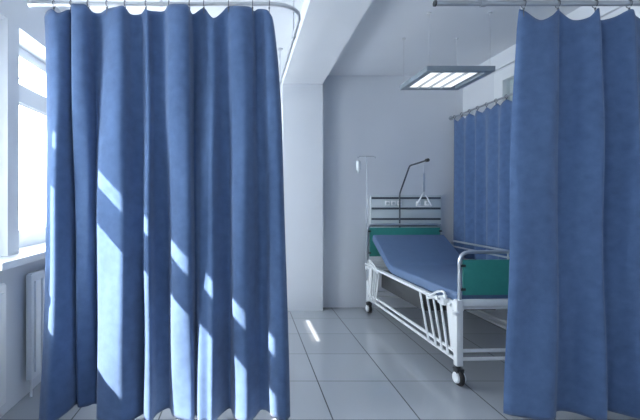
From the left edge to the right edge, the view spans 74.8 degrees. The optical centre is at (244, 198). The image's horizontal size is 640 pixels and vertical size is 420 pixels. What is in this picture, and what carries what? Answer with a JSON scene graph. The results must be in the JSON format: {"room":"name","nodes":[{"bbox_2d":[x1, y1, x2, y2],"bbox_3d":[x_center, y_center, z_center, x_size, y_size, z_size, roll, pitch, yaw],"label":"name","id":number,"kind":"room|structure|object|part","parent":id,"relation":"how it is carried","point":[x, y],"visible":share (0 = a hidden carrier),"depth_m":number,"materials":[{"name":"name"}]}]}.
{"room":"hospital room","nodes":[
{"label":"hospital room","id":0,"kind":"room"},
{"bbox_2d":[0,0,60,417],"bbox_3d":[-1.840,-0.100,1.440,0.440,3.100,8.080,0,0,0],"label":"wall","id":1,"kind":"structure","parent":0,"point":[21,25],"depth_m":2.88,"materials":[{"name":"paint"}]},
{"bbox_2d":[0,242,44,270],"bbox_3d":[-1.667,0.415,3.990,0.375,0.050,2.980,0,0,0],"label":"windowsill","id":2,"kind":"structure","parent":1,"relation":"attached to","point":[31,253],"depth_m":2.83,"materials":[{"name":"white"}]},
{"bbox_2d":[19,46,46,246],"bbox_3d":[-1.863,-0.420,4.070,0.135,1.620,2.260,0,0,0],"label":"window","id":3,"kind":"structure","parent":1,"relation":"in","point":[30,101],"depth_m":3.54,"materials":[{"name":"white plastic"}]},
{"bbox_3d":[-1.837,-1.032,3.455,0.065,0.255,0.770,0,0,0],"label":"sash","id":4,"kind":"part","parent":3,"relation":"part of","materials":[{"name":"white plastic"}]},
{"bbox_3d":[-1.837,-0.250,3.455,0.065,1.040,0.770,0,0,0],"label":"sash","id":5,"kind":"part","parent":3,"relation":"part of","materials":[{"name":"white"}]},
{"bbox_2d":[0,307,639,419],"bbox_3d":[0.545,1.525,1.440,5.130,0.150,8.480,0,0,0],"label":"floor","id":6,"kind":"structure","parent":0,"point":[346,363],"depth_m":3.41,"materials":[{"name":"tile"}]},
{"bbox_2d":[0,283,5,406],"bbox_3d":[-1.575,0.997,1.880,0.087,0.906,1.560,0,0,0],"label":"radiator","id":7,"kind":"object","parent":6,"relation":"on","point":[2,285],"visible":1,"depth_m":2.60,"materials":[{"name":"white metal"}]},
{"bbox_2d":[26,268,44,396],"bbox_3d":[-1.575,0.997,3.860,0.087,0.906,1.780,0,0,0],"label":"radiator","id":8,"kind":"object","parent":6,"relation":"on","point":[35,281],"visible":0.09,"depth_m":3.01,"materials":[{"name":"white metal"}]},
{"bbox_2d":[27,268,44,274],"bbox_3d":[-1.568,0.548,3.860,0.036,0.008,1.760,0,0,0],"label":"grille","id":9,"kind":"object","parent":8,"relation":"attached to","point":[42,271],"depth_m":3.08,"materials":[{"name":"white metal"}]},
{"bbox_2d":[364,223,509,385],"bbox_3d":[2.066,0.880,4.217,1.094,1.140,2.144,0,0,-2],"label":"hospital bed","id":10,"kind":"object","parent":6,"relation":"on","point":[425,270],"visible":0.78,"depth_m":4.00,"materials":[{"name":"blue fabric"}]},
{"bbox_2d":[358,156,375,279],"bbox_3d":[1.540,0.242,5.190,0.232,1.575,0.040,0,0,0],"label":"pole","id":11,"kind":"object","parent":10,"relation":"attached to","point":[359,156],"visible":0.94,"depth_m":5.19,"materials":[{"name":"grey metal"}]},
{"bbox_2d":[356,161,360,172],"bbox_3d":[1.435,-0.420,5.190,0.056,0.191,0.056,0,0,0],"label":"bottle","id":12,"kind":"object","parent":11,"relation":"hanging from","point":[358,163],"visible":1,"depth_m":5.17,"materials":[{"name":"white plastic"}]},
{"bbox_3d":[1.579,1.042,5.147,0.052,0.515,0.196,0,0,-2],"label":"leg","id":13,"kind":"part","parent":10,"relation":"part of","materials":[{"name":"white metal"}]},
{"bbox_3d":[2.041,0.810,5.239,0.930,0.050,0.040,0,0,-3],"label":"rail","id":14,"kind":"part","parent":10,"relation":"part of","materials":[{"name":"white metal"}]},
{"bbox_3d":[2.041,0.547,5.239,0.914,0.365,0.018,0,0,-2],"label":"green panel","id":15,"kind":"part","parent":10,"relation":"part of","materials":[{"name":"plastic"}]},
{"bbox_3d":[2.041,0.605,5.239,0.991,0.590,0.029,0,0,-3],"label":"headboard","id":16,"kind":"part","parent":10,"relation":"part of","materials":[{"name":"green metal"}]},
{"bbox_2d":[399,158,431,227],"bbox_3d":[2.000,0.193,4.902,0.183,1.275,0.855,0,0,0],"label":"pole","id":17,"kind":"object","parent":10,"relation":"attached to","point":[427,159],"depth_m":4.60,"materials":[{"name":"grey metal"}]},
{"bbox_3d":[2.000,-0.162,4.580,0.183,0.500,0.017,0,0,0],"label":"grab handle","id":18,"kind":"part","parent":17,"relation":"part of","materials":[{"name":"white plastic"}]},
{"bbox_3d":[2.086,0.636,4.209,0.906,0.378,1.908,0,0,-2],"label":"mattress","id":19,"kind":"part","parent":10,"relation":"part of","materials":[{"name":"fabric"}]},
{"bbox_3d":[2.085,0.859,4.230,0.930,0.041,2.020,0,0,-2],"label":"frame","id":20,"kind":"part","parent":10,"relation":"part of","materials":[{"name":"white metal"}]},
{"bbox_3d":[1.661,1.042,3.273,0.052,0.515,0.196,0,0,-2],"label":"leg","id":21,"kind":"part","parent":10,"relation":"part of","materials":[{"name":"white metal"}]},
{"bbox_3d":[2.129,0.650,3.221,0.935,0.500,0.029,0,0,-2],"label":"footboard","id":22,"kind":"part","parent":10,"relation":"part of","materials":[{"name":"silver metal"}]},
{"bbox_3d":[2.129,0.810,3.221,0.930,0.050,0.040,0,0,-2],"label":"rail","id":23,"kind":"part","parent":10,"relation":"part of","materials":[{"name":"white metal"}]},
{"bbox_3d":[2.129,0.613,3.221,0.858,0.275,0.018,0,0,-3],"label":"green panel","id":24,"kind":"part","parent":10,"relation":"part of","materials":[{"name":"plastic"}]},
{"bbox_2d":[50,0,590,75],"bbox_3d":[0.545,-1.725,1.440,5.130,0.150,8.480,0,0,0],"label":"ceiling","id":25,"kind":"structure","parent":0,"point":[376,47],"depth_m":4.01,"materials":[{"name":"paint"}]},
{"bbox_2d":[27,0,300,84],"bbox_3d":[-0.513,-1.450,4.074,1.866,0.400,2.809,0,0,0],"label":"rail","id":26,"kind":"object","parent":25,"relation":"hanging from","point":[30,3],"visible":0.88,"depth_m":2.69,"materials":[{"name":"grey metal"}]},
{"bbox_2d":[39,0,289,419],"bbox_3d":[-0.533,0.066,2.669,1.658,2.739,0.204,0,0,0],"label":"curtain","id":27,"kind":"object","parent":26,"relation":"hanging from","point":[166,277],"visible":1,"depth_m":2.67,"materials":[{"name":"blue fabric"}]},
{"bbox_2d":[400,12,494,89],"bbox_3d":[1.900,-1.387,3.920,0.600,0.525,0.640,0,0,0],"label":"pendant light","id":28,"kind":"object","parent":25,"relation":"hanging from","point":[456,77],"visible":1,"depth_m":3.83,"materials":[{"name":"silver metal"}]},
{"bbox_3d":[1.900,-1.147,3.920,0.600,0.045,0.640,0,0,0],"label":"lamp frame","id":29,"kind":"part","parent":28,"relation":"part of","materials":[{"name":"silver metal"}]},
{"bbox_2d":[433,0,639,6],"bbox_3d":[2.103,-1.458,2.700,1.715,0.385,0.060,0,0,0],"label":"rail","id":30,"kind":"object","parent":25,"relation":"hanging from","point":[481,3],"visible":1,"depth_m":2.69,"materials":[{"name":"grey metal"}]},
{"bbox_2d":[503,0,639,419],"bbox_3d":[2.371,0.060,2.698,1.291,2.741,0.120,0,0,-1],"label":"curtain","id":31,"kind":"object","parent":30,"relation":"hanging from","point":[573,329],"visible":0.99,"depth_m":2.69,"materials":[{"name":"blue fabric"}]},
{"bbox_2d":[279,76,462,306],"bbox_3d":[0.545,-0.100,5.580,5.130,3.100,0.200,0,0,0],"label":"wall","id":32,"kind":"structure","parent":0,"point":[363,115],"depth_m":5.48,"materials":[{"name":"paint"}]},
{"bbox_2d":[282,84,322,310],"bbox_3d":[0.750,-0.020,5.395,0.520,2.940,0.170,0,0,0],"label":"column","id":33,"kind":"structure","parent":32,"relation":"attached to","point":[302,104],"depth_m":5.31,"materials":[{"name":"paint"}]},
{"bbox_2d":[282,0,371,84],"bbox_3d":[0.750,-1.570,1.440,0.520,0.160,8.080,0,0,0],"label":"beam","id":34,"kind":"structure","parent":32,"relation":"attached to","point":[325,28],"depth_m":3.76,"materials":[{"name":"paint"}]},
{"bbox_2d":[370,195,440,227],"bbox_3d":[2.132,0.190,5.446,0.935,0.480,0.066,0,0,0],"label":"panel","id":35,"kind":"object","parent":32,"relation":"attached to","point":[383,208],"visible":0.81,"depth_m":5.43,"materials":[{"name":"white metal"}]},
{"bbox_2d":[463,0,639,326],"bbox_3d":[3.010,-0.100,1.440,0.200,3.100,8.080,0,0,0],"label":"wall","id":36,"kind":"structure","parent":0,"point":[480,92],"depth_m":4.96,"materials":[{"name":"paint"}]},
{"bbox_2d":[449,64,514,119],"bbox_3d":[2.860,-0.800,4.189,0.280,1.340,2.579,0,0,0],"label":"curtain rod","id":37,"kind":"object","parent":36,"relation":"in","point":[503,79],"depth_m":4.60,"materials":[{"name":"white metal"}]},
{"bbox_3d":[2.814,-1.085,4.189,0.189,0.110,2.579,0,0,0],"label":"curtain rail","id":38,"kind":"part","parent":37,"relation":"part of","materials":[{"name":"silver metal"}]},
{"bbox_2d":[453,94,511,259],"bbox_3d":[2.750,-0.183,4.231,0.114,1.827,2.365,0,0,0],"label":"curtain","id":39,"kind":"object","parent":37,"relation":"hanging from","point":[481,205],"visible":0.38,"depth_m":4.76,"materials":[{"name":"blue fabric"}]},
{"bbox_2d":[510,79,513,100],"bbox_3d":[2.985,-0.800,4.120,0.030,1.340,1.280,0,0,0],"label":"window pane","id":40,"kind":"object","parent":37,"relation":"attached to","point":[511,80],"depth_m":4.57,"materials":[{"name":"white"}]},
{"bbox_2d":[463,0,634,87],"bbox_3d":[2.895,-1.565,1.440,0.030,0.170,8.080,0,0,0],"label":"beam","id":41,"kind":"structure","parent":36,"relation":"attached to","point":[506,57],"depth_m":3.65,"materials":[{"name":"paint"}]}
]}

